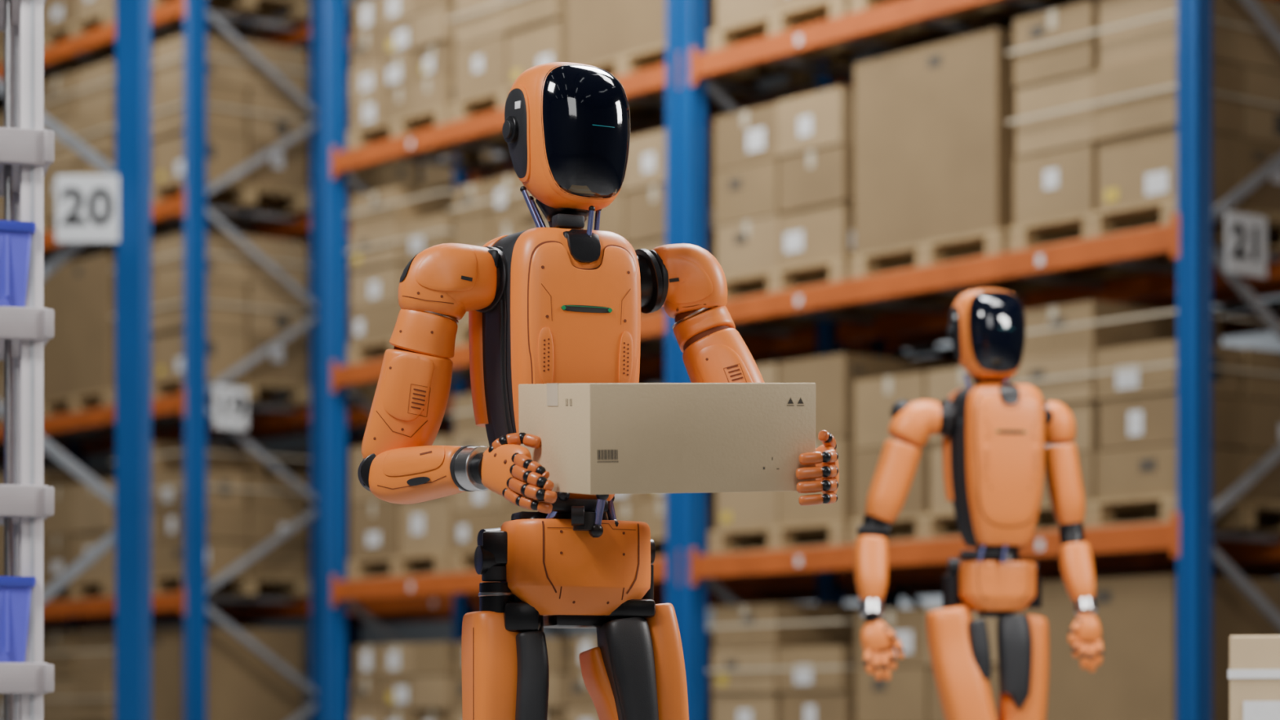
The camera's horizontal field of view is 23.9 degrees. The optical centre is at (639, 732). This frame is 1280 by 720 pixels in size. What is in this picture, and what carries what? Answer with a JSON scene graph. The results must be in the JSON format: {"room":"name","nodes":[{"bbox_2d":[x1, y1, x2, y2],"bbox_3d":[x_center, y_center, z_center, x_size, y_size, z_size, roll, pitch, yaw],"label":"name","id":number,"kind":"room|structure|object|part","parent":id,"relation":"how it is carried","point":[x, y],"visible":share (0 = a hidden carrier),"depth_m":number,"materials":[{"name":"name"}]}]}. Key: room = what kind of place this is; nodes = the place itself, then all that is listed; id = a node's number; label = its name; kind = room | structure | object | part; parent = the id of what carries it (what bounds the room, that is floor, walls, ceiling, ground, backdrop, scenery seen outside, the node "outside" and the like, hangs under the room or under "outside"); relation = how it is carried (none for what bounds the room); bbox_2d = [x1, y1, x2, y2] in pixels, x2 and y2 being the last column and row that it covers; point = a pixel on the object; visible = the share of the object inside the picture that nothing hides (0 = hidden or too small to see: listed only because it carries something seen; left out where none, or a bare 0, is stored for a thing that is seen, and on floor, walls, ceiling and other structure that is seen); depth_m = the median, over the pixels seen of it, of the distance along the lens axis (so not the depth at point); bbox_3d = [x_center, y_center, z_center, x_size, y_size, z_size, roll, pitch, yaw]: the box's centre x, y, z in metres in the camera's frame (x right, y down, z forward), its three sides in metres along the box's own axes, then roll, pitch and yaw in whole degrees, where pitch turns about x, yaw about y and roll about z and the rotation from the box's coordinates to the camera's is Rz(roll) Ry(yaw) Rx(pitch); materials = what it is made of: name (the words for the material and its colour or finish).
{"room":"workspace","nodes":[
{"label":"workspace","id":0,"kind":"room"},
{"bbox_2d":[1,11,1279,719],"bbox_3d":[0.000,-3.860,35.090,32.000,9.000,0.100,0,0,0],"label":"wall","id":1,"kind":"structure","parent":0,"point":[428,631],"depth_m":35.04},
{"bbox_3d":[0.000,0.690,13.540,32.000,0.100,43.000,0,0,0],"label":"floor","id":2,"kind":"structure","parent":0,"visible":0},
{"bbox_2d":[0,0,53,719],"bbox_3d":[-1.722,-0.510,6.297,0.950,2.300,0.554,0,0,-16],"label":"shelving unit","id":3,"kind":"object","parent":2,"relation":"on","point":[26,148],"visible":1,"depth_m":6.21,"materials":[{"name":"metal"}]},
{"bbox_2d":[0,0,151,719],"bbox_3d":[-2.957,-2.960,14.951,1.195,7.200,0.180,0,0,18],"label":"frame","id":4,"kind":"object","parent":2,"relation":"on","point":[131,536],"visible":0.83,"depth_m":14.76,"materials":[{"name":"blue paint"}]},
{"bbox_2d":[55,175,119,242],"bbox_3d":[-2.679,-2.537,14.648,0.305,0.325,0.016,0,0,0],"label":"number sign","id":5,"kind":"object","parent":4,"relation":"attached to","point":[87,206],"visible":1,"depth_m":14.64,"materials":[{"name":"white plastic"}]},
{"bbox_2d":[0,0,322,719],"bbox_3d":[-5.019,-2.960,24.428,1.220,7.200,7.520,0,0,-39],"label":"rack","id":6,"kind":"object","parent":2,"relation":"on","point":[192,606],"visible":0.6,"depth_m":21.72,"materials":[{"name":"blue metal"}]},
{"bbox_2d":[0,693,4,719],"bbox_3d":[-4.604,-0.099,23.900,1.016,1.013,1.120,0,0,-39],"label":"wooden pallet","id":7,"kind":"object","parent":6,"relation":"in","point":[2,695],"visible":0.06,"depth_m":23.62,"materials":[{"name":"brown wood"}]},
{"bbox_2d":[0,93,4,114],"bbox_3d":[-5.440,-5.764,24.951,1.000,1.153,1.120,0,0,-39],"label":"wooden pallet","id":8,"kind":"object","parent":6,"relation":"in","point":[2,105],"visible":0.02,"depth_m":25.55,"materials":[{"name":"brown wood"}]},
{"bbox_2d":[0,432,67,448],"bbox_3d":[-5.440,-2.914,24.951,1.000,1.053,1.120,0,0,-39],"label":"wooden pallet","id":9,"kind":"object","parent":6,"relation":"in","point":[53,442],"visible":0.05,"depth_m":24.81,"materials":[{"name":"brown wood"}]},
{"bbox_2d":[0,31,110,81],"bbox_3d":[-4.598,-5.764,23.905,1.000,1.153,1.120,0,0,-39],"label":"wooden pallet","id":10,"kind":"object","parent":6,"relation":"in","point":[70,63],"visible":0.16,"depth_m":23.76,"materials":[{"name":"brown wood"}]},
{"bbox_2d":[0,469,115,599],"bbox_3d":[-4.598,-1.504,23.905,1.000,1.033,1.120,0,0,-39],"label":"wooden pallet","id":11,"kind":"object","parent":6,"relation":"in","point":[54,478],"visible":0.12,"depth_m":23.42,"materials":[{"name":"brown wood"}]},
{"bbox_2d":[0,111,115,261],"bbox_3d":[-4.598,-4.314,23.905,1.000,1.053,1.120,0,0,-39],"label":"wooden pallet","id":12,"kind":"object","parent":6,"relation":"in","point":[89,246],"visible":0.07,"depth_m":24.00,"materials":[{"name":"brown wood"}]},
{"bbox_2d":[0,360,115,437],"bbox_3d":[-4.598,-2.914,23.905,1.000,1.053,1.120,0,0,-39],"label":"wooden pallet","id":13,"kind":"object","parent":6,"relation":"in","point":[2,362],"visible":0.05,"depth_m":23.64,"materials":[{"name":"brown wood"}]},
{"bbox_2d":[43,480,115,601],"bbox_3d":[-3.869,-1.424,22.999,1.000,0.873,1.120,0,0,-39],"label":"wooden pallet","id":14,"kind":"object","parent":6,"relation":"in","point":[82,517],"visible":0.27,"depth_m":22.66,"materials":[{"name":"brown wood"}]},
{"bbox_2d":[43,628,115,719],"bbox_3d":[-3.875,-0.179,22.994,1.016,1.173,1.120,0,0,-39],"label":"wooden pallet","id":15,"kind":"object","parent":6,"relation":"in","point":[83,661],"visible":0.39,"depth_m":22.62,"materials":[{"name":"brown wood"}]},
{"bbox_2d":[43,252,213,426],"bbox_3d":[-3.869,-2.964,22.999,1.000,1.153,1.120,0,0,-39],"label":"wooden pallet","id":16,"kind":"object","parent":6,"relation":"in","point":[79,359],"visible":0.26,"depth_m":22.65,"materials":[{"name":"brown wood"}]},
{"bbox_2d":[43,0,218,63],"bbox_3d":[-3.869,-5.624,22.999,1.000,0.873,1.120,0,0,-39],"label":"wooden pallet","id":17,"kind":"object","parent":6,"relation":"in","point":[63,20],"visible":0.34,"depth_m":22.75,"materials":[{"name":"brown wood"}]},
{"bbox_2d":[43,59,224,244],"bbox_3d":[-3.875,-4.374,22.994,1.016,1.173,1.120,0,0,-39],"label":"wooden pallet","id":18,"kind":"object","parent":6,"relation":"in","point":[82,102],"visible":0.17,"depth_m":22.65,"materials":[{"name":"brown wood"}]},
{"bbox_2d":[110,33,310,230],"bbox_3d":[-3.145,-4.374,22.087,1.016,1.173,1.120,0,0,-39],"label":"wooden pallet","id":19,"kind":"object","parent":6,"relation":"in","point":[249,113],"visible":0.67,"depth_m":21.71,"materials":[{"name":"brown wood"}]},
{"bbox_2d":[110,230,310,413],"bbox_3d":[-3.145,-2.974,22.087,1.016,1.173,1.120,0,0,-39],"label":"wooden pallet","id":20,"kind":"object","parent":6,"relation":"in","point":[249,308],"visible":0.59,"depth_m":21.70,"materials":[{"name":"brown wood"}]},
{"bbox_2d":[110,440,310,598],"bbox_3d":[-3.145,-1.544,22.087,1.016,1.113,1.120,0,0,-39],"label":"wooden pallet","id":21,"kind":"object","parent":6,"relation":"in","point":[246,506],"visible":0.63,"depth_m":21.74,"materials":[{"name":"brown wood"}]},
{"bbox_2d":[111,0,310,39],"bbox_3d":[-3.145,-5.694,22.087,1.016,1.013,1.120,0,0,-39],"label":"wooden pallet","id":22,"kind":"object","parent":6,"relation":"in","point":[264,10],"visible":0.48,"depth_m":22.08,"materials":[{"name":"brown wood"}]},
{"bbox_2d":[151,626,302,719],"bbox_3d":[-3.139,-0.169,22.092,1.000,1.153,1.120,0,0,-39],"label":"wooden pallet","id":23,"kind":"object","parent":6,"relation":"in","point":[242,684],"visible":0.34,"depth_m":21.68,"materials":[{"name":"brown wood"}]},
{"bbox_2d":[213,385,247,430],"bbox_3d":[-2.883,-2.287,21.312,0.270,0.300,0.016,0,0,-39],"label":"number sign","id":24,"kind":"object","parent":6,"relation":"attached to","point":[230,403],"visible":1,"depth_m":21.30,"materials":[{"name":"white paper"}]},
{"bbox_2d":[357,62,839,719],"bbox_3d":[-0.079,-0.236,4.900,0.769,1.749,0.543,0,0,-2],"label":"robot","id":25,"kind":"object","parent":2,"relation":"on","point":[564,301],"visible":0.92,"depth_m":4.95,"materials":[{"name":"orange plastic"}]},
{"bbox_3d":[-0.378,-0.560,4.969,0.161,0.284,0.133,0,0,0],"label":"arm","id":26,"kind":"part","parent":25,"relation":"part of","materials":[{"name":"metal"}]},
{"bbox_3d":[-0.225,0.146,5.020,0.150,0.983,0.245,0,0,0],"label":"leg","id":27,"kind":"part","parent":25,"relation":"part of","materials":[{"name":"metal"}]},
{"bbox_3d":[-0.007,0.156,5.020,0.190,0.964,0.245,0,0,0],"label":"leg","id":28,"kind":"part","parent":25,"relation":"part of","materials":[{"name":"black"}]},
{"bbox_2d":[518,382,815,494],"bbox_3d":[0.039,-0.464,4.746,0.384,0.214,0.330,0,0,-22],"label":"cardboard box","id":29,"kind":"object","parent":25,"relation":"attached to","point":[597,438],"visible":1,"depth_m":4.61,"materials":[{"name":"beige cardboard"}]},
{"bbox_3d":[0.142,-0.598,5.092,0.177,0.262,0.136,0,0,0],"label":"arm","id":30,"kind":"part","parent":25,"relation":"part of","materials":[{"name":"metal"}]},
{"bbox_2d":[228,0,1279,719],"bbox_3d":[1.872,-2.960,18.270,1.220,7.200,14.860,0,0,-39],"label":"rack","id":31,"kind":"object","parent":2,"relation":"on","point":[437,607],"visible":0.1,"depth_m":19.16,"materials":[{"name":"orange metal"}]},
{"bbox_2d":[251,117,350,250],"bbox_3d":[-2.310,-4.224,23.464,1.000,0.873,1.120,0,0,-39],"label":"wooden pallet","id":32,"kind":"object","parent":31,"relation":"in","point":[283,206],"visible":0.02,"depth_m":22.98,"materials":[{"name":"brown wood"}]},
{"bbox_2d":[248,449,390,598],"bbox_3d":[-2.310,-1.564,23.464,1.000,1.153,1.120,0,0,-39],"label":"wooden pallet","id":33,"kind":"object","parent":31,"relation":"in","point":[295,468],"visible":0.06,"depth_m":23.02,"materials":[{"name":"brown wood"}]},
{"bbox_2d":[346,0,366,31],"bbox_3d":[-1.580,-5.624,22.558,1.000,0.873,1.120,0,0,-39],"label":"cardboard box","id":34,"kind":"object","parent":31,"relation":"in","point":[350,3],"visible":0.02,"depth_m":22.50,"materials":[{"name":"brown cardboard"}]},
{"bbox_2d":[346,74,422,221],"bbox_3d":[-1.586,-4.344,22.553,1.016,1.113,1.120,0,0,-39],"label":"wooden pallet","id":35,"kind":"object","parent":31,"relation":"in","point":[394,172],"visible":0.08,"depth_m":22.19,"materials":[{"name":"brown wood"}]},
{"bbox_2d":[346,262,453,419],"bbox_3d":[-1.586,-2.944,22.553,1.016,1.113,1.120,0,0,-39],"label":"wooden pallet","id":36,"kind":"object","parent":31,"relation":"in","point":[367,390],"visible":0.02,"depth_m":22.48,"materials":[{"name":"brown wood"}]},
{"bbox_2d":[426,568,435,572],"bbox_3d":[-0.851,-1.514,21.652,1.000,1.053,1.120,0,0,-39],"label":"wooden pallet","id":37,"kind":"object","parent":31,"relation":"in","point":[428,570],"visible":0.02,"depth_m":21.70,"materials":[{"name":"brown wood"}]},
{"bbox_2d":[448,368,453,394],"bbox_3d":[-0.851,-2.824,21.652,1.000,0.873,1.120,0,0,-39],"label":"wooden pallet","id":38,"kind":"object","parent":31,"relation":"in","point":[451,384],"visible":0.02,"depth_m":21.71,"materials":[{"name":"brown wood"}]},
{"bbox_2d":[418,146,506,191],"bbox_3d":[-0.857,-4.374,21.647,1.016,1.173,1.120,0,0,-39],"label":"wooden pallet","id":39,"kind":"object","parent":31,"relation":"in","point":[435,178],"visible":0.02,"depth_m":21.62,"materials":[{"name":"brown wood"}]},
{"bbox_2d":[630,90,744,133],"bbox_3d":[-0.015,-4.374,20.600,1.016,1.173,1.120,0,0,-39],"label":"wooden pallet","id":40,"kind":"object","parent":31,"relation":"in","point":[655,112],"visible":0.02,"depth_m":20.01,"materials":[{"name":"brown wood"}]},
{"bbox_2d":[643,319,759,350],"bbox_3d":[0.721,-2.914,19.699,1.000,1.053,1.120,0,0,-39],"label":"wooden pallet","id":41,"kind":"object","parent":31,"relation":"in","point":[646,342],"visible":0.02,"depth_m":19.74,"materials":[{"name":"brown wood"}]},
{"bbox_2d":[753,303,953,357],"bbox_3d":[1.450,-2.904,18.793,1.000,1.033,1.120,0,0,-39],"label":"wooden pallet","id":42,"kind":"object","parent":31,"relation":"in","point":[857,307],"visible":0.02,"depth_m":18.79,"materials":[{"name":"brown wood"}]},
{"bbox_2d":[902,278,1046,312],"bbox_3d":[2.287,-2.944,17.741,1.016,1.113,1.120,0,0,-39],"label":"wooden pallet","id":43,"kind":"object","parent":31,"relation":"in","point":[1005,283],"visible":0.02,"depth_m":17.59,"materials":[{"name":"brown wood"}]},
{"bbox_2d":[913,10,1036,48],"bbox_3d":[2.293,-4.364,17.746,1.000,1.153,1.120,0,0,-39],"label":"wooden pallet","id":44,"kind":"object","parent":31,"relation":"in","point":[1006,23],"visible":0.02,"depth_m":17.59,"materials":[{"name":"brown wood"}]},
{"bbox_2d":[1065,0,1098,5],"bbox_3d":[3.022,-4.364,16.840,1.000,1.153,1.120,0,0,-39],"label":"wooden pallet","id":45,"kind":"object","parent":31,"relation":"in","point":[1068,3],"visible":0.02,"depth_m":16.82,"materials":[{"name":"brown wood"}]},
{"bbox_2d":[1046,252,1279,314],"bbox_3d":[3.022,-2.824,16.840,1.000,0.873,1.120,0,0,-39],"label":"wooden pallet","id":46,"kind":"object","parent":31,"relation":"in","point":[1096,268],"visible":0.02,"depth_m":16.79,"materials":[{"name":"brown wood"}]},
{"bbox_2d":[1212,228,1279,264],"bbox_3d":[3.745,-2.974,15.929,1.016,1.173,1.120,0,0,-39],"label":"wooden pallet","id":47,"kind":"object","parent":31,"relation":"in","point":[1273,236],"visible":0.02,"depth_m":15.74,"materials":[{"name":"brown wood"}]},
{"bbox_2d":[1235,511,1279,534],"bbox_3d":[3.752,-1.424,15.934,1.000,0.873,1.120,0,0,-39],"label":"wooden pallet","id":48,"kind":"object","parent":31,"relation":"in","point":[1264,519],"visible":0.09,"depth_m":15.81,"materials":[{"name":"brown wood"}]},
{"bbox_2d":[322,0,1279,719],"bbox_3d":[0.695,-2.960,17.323,1.240,7.200,7.520,0,0,-39],"label":"rack","id":49,"kind":"object","parent":2,"relation":"on","point":[687,571],"visible":0.7,"depth_m":16.56,"materials":[{"name":"orange metal"}]},
{"bbox_2d":[350,641,462,719],"bbox_3d":[-1.177,-0.079,19.665,1.000,0.973,1.120,0,0,-39],"label":"wooden pallet","id":50,"kind":"object","parent":49,"relation":"in","point":[412,681],"visible":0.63,"depth_m":19.31,"materials":[{"name":"brown wood"}]},
{"bbox_2d":[345,186,470,373],"bbox_3d":[-1.183,-2.944,19.660,1.016,1.113,1.120,0,0,-39],"label":"wooden pallet","id":51,"kind":"object","parent":49,"relation":"in","point":[390,226],"visible":0.3,"depth_m":19.51,"materials":[{"name":"brown wood"}]},
{"bbox_2d":[346,435,475,580],"bbox_3d":[-1.177,-1.424,19.665,1.000,0.873,1.120,0,0,-39],"label":"wooden pallet","id":52,"kind":"object","parent":49,"relation":"in","point":[411,540],"visible":0.4,"depth_m":19.39,"materials":[{"name":"brown wood"}]},
{"bbox_2d":[346,0,511,171],"bbox_3d":[-1.177,-4.274,19.665,1.000,0.973,1.120,0,0,-39],"label":"wooden pallet","id":53,"kind":"object","parent":49,"relation":"in","point":[402,70],"visible":0.58,"depth_m":19.38,"materials":[{"name":"brown wood"}]},
{"bbox_2d":[453,637,595,719],"bbox_3d":[-0.448,-0.079,18.759,1.000,0.973,1.120,0,0,-39],"label":"cardboard boxes","id":54,"kind":"object","parent":49,"relation":"in","point":[558,649],"visible":0.22,"depth_m":18.08,"materials":[{"name":"brown cardboard"}]},
{"bbox_2d":[448,0,665,132],"bbox_3d":[-0.454,-4.374,18.754,1.016,1.173,1.120,0,0,-39],"label":"wooden pallet","id":55,"kind":"object","parent":49,"relation":"in","point":[497,41],"visible":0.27,"depth_m":18.53,"materials":[{"name":"brown wood"}]},
{"bbox_2d":[448,173,665,349],"bbox_3d":[-0.454,-2.894,18.754,1.016,1.013,1.120,0,0,-39],"label":"wooden pallet","id":56,"kind":"object","parent":49,"relation":"in","point":[486,211],"visible":0.11,"depth_m":18.62,"materials":[{"name":"brown wood"}]},
{"bbox_2d":[448,393,665,573],"bbox_3d":[-0.454,-1.544,18.754,1.016,1.113,1.120,0,0,-39],"label":"cardboard boxes","id":57,"kind":"object","parent":49,"relation":"in","point":[477,511],"visible":0.13,"depth_m":18.74,"materials":[{"name":"beige cardboard"}]},
{"bbox_2d":[566,633,732,719],"bbox_3d":[0.282,-0.079,17.852,1.000,0.973,1.120,0,0,-39],"label":"cardboard boxes","id":58,"kind":"object","parent":49,"relation":"in","point":[578,695],"visible":0.17,"depth_m":17.86,"materials":[{"name":"brown cardboard"}]},
{"bbox_2d":[566,0,814,109],"bbox_3d":[0.282,-4.364,17.852,1.000,1.153,1.120,0,0,-39],"label":"wooden pallet","id":59,"kind":"object","parent":49,"relation":"in","point":[619,37],"visible":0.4,"depth_m":17.65,"materials":[{"name":"brown wood"}]},
{"bbox_2d":[583,128,814,336],"bbox_3d":[0.282,-2.914,17.852,1.000,1.053,1.120,0,0,-39],"label":"wooden pallet","id":60,"kind":"object","parent":49,"relation":"in","point":[637,214],"visible":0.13,"depth_m":17.40,"materials":[{"name":"brown wood"}]},
{"bbox_2d":[613,492,813,558],"bbox_3d":[0.282,-1.474,17.852,1.000,0.973,1.120,0,0,-39],"label":"cardboard boxes","id":61,"kind":"object","parent":49,"relation":"in","point":[650,508],"visible":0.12,"depth_m":17.39,"materials":[{"name":"beige cardboard"}]},
{"bbox_2d":[706,603,902,719],"bbox_3d":[1.118,-0.149,16.801,1.016,1.113,1.120,0,0,-39],"label":"cardboard boxes","id":62,"kind":"object","parent":49,"relation":"in","point":[782,661],"visible":0.69,"depth_m":16.59,"materials":[{"name":"brown cardboard"}]},
{"bbox_2d":[708,352,961,555],"bbox_3d":[1.124,-1.504,16.806,1.000,1.033,1.120,0,0,-39],"label":"cardboard boxes","id":63,"kind":"object","parent":49,"relation":"in","point":[778,518],"visible":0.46,"depth_m":16.35,"materials":[{"name":"brown cardboard"}]},
{"bbox_2d":[708,0,970,79],"bbox_3d":[1.124,-4.314,16.806,1.000,1.053,1.120,0,0,-39],"label":"wooden pallet","id":64,"kind":"object","parent":49,"relation":"in","point":[737,21],"visible":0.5,"depth_m":16.73,"materials":[{"name":"brown wood"}]},
{"bbox_2d":[714,85,970,316],"bbox_3d":[1.124,-2.914,16.806,1.000,1.053,1.120,0,0,-39],"label":"wooden pallet","id":65,"kind":"object","parent":49,"relation":"in","point":[784,170],"visible":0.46,"depth_m":16.48,"materials":[{"name":"brown wood"}]},
{"bbox_2d":[855,606,999,719],"bbox_3d":[1.854,-0.119,15.900,1.000,1.053,1.120,0,0,-39],"label":"wooden pallet","id":66,"kind":"object","parent":49,"relation":"in","point":[911,693],"visible":0.34,"depth_m":15.72,"materials":[{"name":"brown wood"}]},
{"bbox_2d":[849,0,1073,32],"bbox_3d":[1.854,-4.274,15.900,1.000,0.973,1.120,0,0,-39],"label":"wooden pallet","id":67,"kind":"object","parent":49,"relation":"in","point":[985,16],"visible":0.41,"depth_m":16.09,"materials":[{"name":"brown wood"}]},
{"bbox_2d":[849,366,1124,544],"bbox_3d":[1.854,-1.424,15.900,1.000,0.873,1.120,0,0,-39],"label":"wooden pallet","id":68,"kind":"object","parent":49,"relation":"in","point":[926,512],"visible":0.17,"depth_m":15.70,"materials":[{"name":"brown wood"}]},
{"bbox_2d":[849,27,1137,293],"bbox_3d":[1.854,-2.964,15.900,1.000,1.153,1.120,0,0,-39],"label":"cardboard box","id":69,"kind":"object","parent":49,"relation":"in","point":[935,144],"visible":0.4,"depth_m":15.56,"materials":[{"name":"brown cardboard"}]},
{"bbox_2d":[1006,0,1279,274],"bbox_3d":[2.577,-2.974,14.988,1.016,1.173,1.120,0,0,-39],"label":"stacked boxes","id":70,"kind":"object","parent":49,"relation":"in","point":[1095,82],"visible":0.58,"depth_m":14.65,"materials":[{"name":"brown cardboard"}]},
{"bbox_2d":[1008,300,1279,534],"bbox_3d":[2.577,-1.544,14.988,1.016,1.113,1.120,0,0,-39],"label":"stacked boxes","id":71,"kind":"object","parent":49,"relation":"in","point":[1113,366],"visible":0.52,"depth_m":14.63,"materials":[{"name":"brown cardboard"}]},
{"bbox_2d":[1014,574,1279,719],"bbox_3d":[2.583,-0.169,14.993,1.000,1.153,1.120,0,0,-39],"label":"wooden pallet","id":72,"kind":"object","parent":49,"relation":"in","point":[1135,678],"visible":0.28,"depth_m":14.54,"materials":[{"name":"brown wood"}]},
{"bbox_2d":[1225,210,1266,278],"bbox_3d":[2.855,-2.295,14.225,0.290,0.290,0.016,0,0,-39],"label":"number sign","id":73,"kind":"object","parent":49,"relation":"attached to","point":[1246,234],"visible":1,"depth_m":14.21,"materials":[{"name":"white plastic"}]},
{"bbox_2d":[853,288,1102,719],"bbox_3d":[0.933,-0.295,8.372,0.683,1.866,0.262,0,0,-3],"label":"robot","id":74,"kind":"object","parent":2,"relation":"on","point":[995,435],"visible":1,"depth_m":8.32,"materials":[{"name":"orange plastic"}]},
{"bbox_3d":[0.750,-0.535,8.358,0.317,0.786,0.157,0,0,0],"label":"arm","id":75,"kind":"part","parent":74,"relation":"part of","materials":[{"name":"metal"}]},
{"bbox_3d":[0.900,0.077,8.370,0.209,1.123,0.245,0,0,0],"label":"leg","id":76,"kind":"part","parent":74,"relation":"part of","materials":[{"name":"orange plastic"}]},
{"bbox_3d":[1.063,0.083,8.375,0.150,1.111,0.254,0,0,0],"label":"leg","id":77,"kind":"part","parent":74,"relation":"part of","materials":[{"name":"orange plastic"}]},
{"bbox_3d":[1.182,-0.545,8.395,0.189,0.756,0.150,0,0,0],"label":"arm","id":78,"kind":"part","parent":74,"relation":"part of","materials":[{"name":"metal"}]},
{"bbox_2d":[1227,635,1279,719],"bbox_3d":[1.744,0.215,6.787,0.813,0.851,0.590,0,0,13],"label":"cartons","id":79,"kind":"object","parent":2,"relation":"on","point":[1254,671],"visible":1,"depth_m":6.59,"materials":[{"name":"brown cardboard"}]}
]}

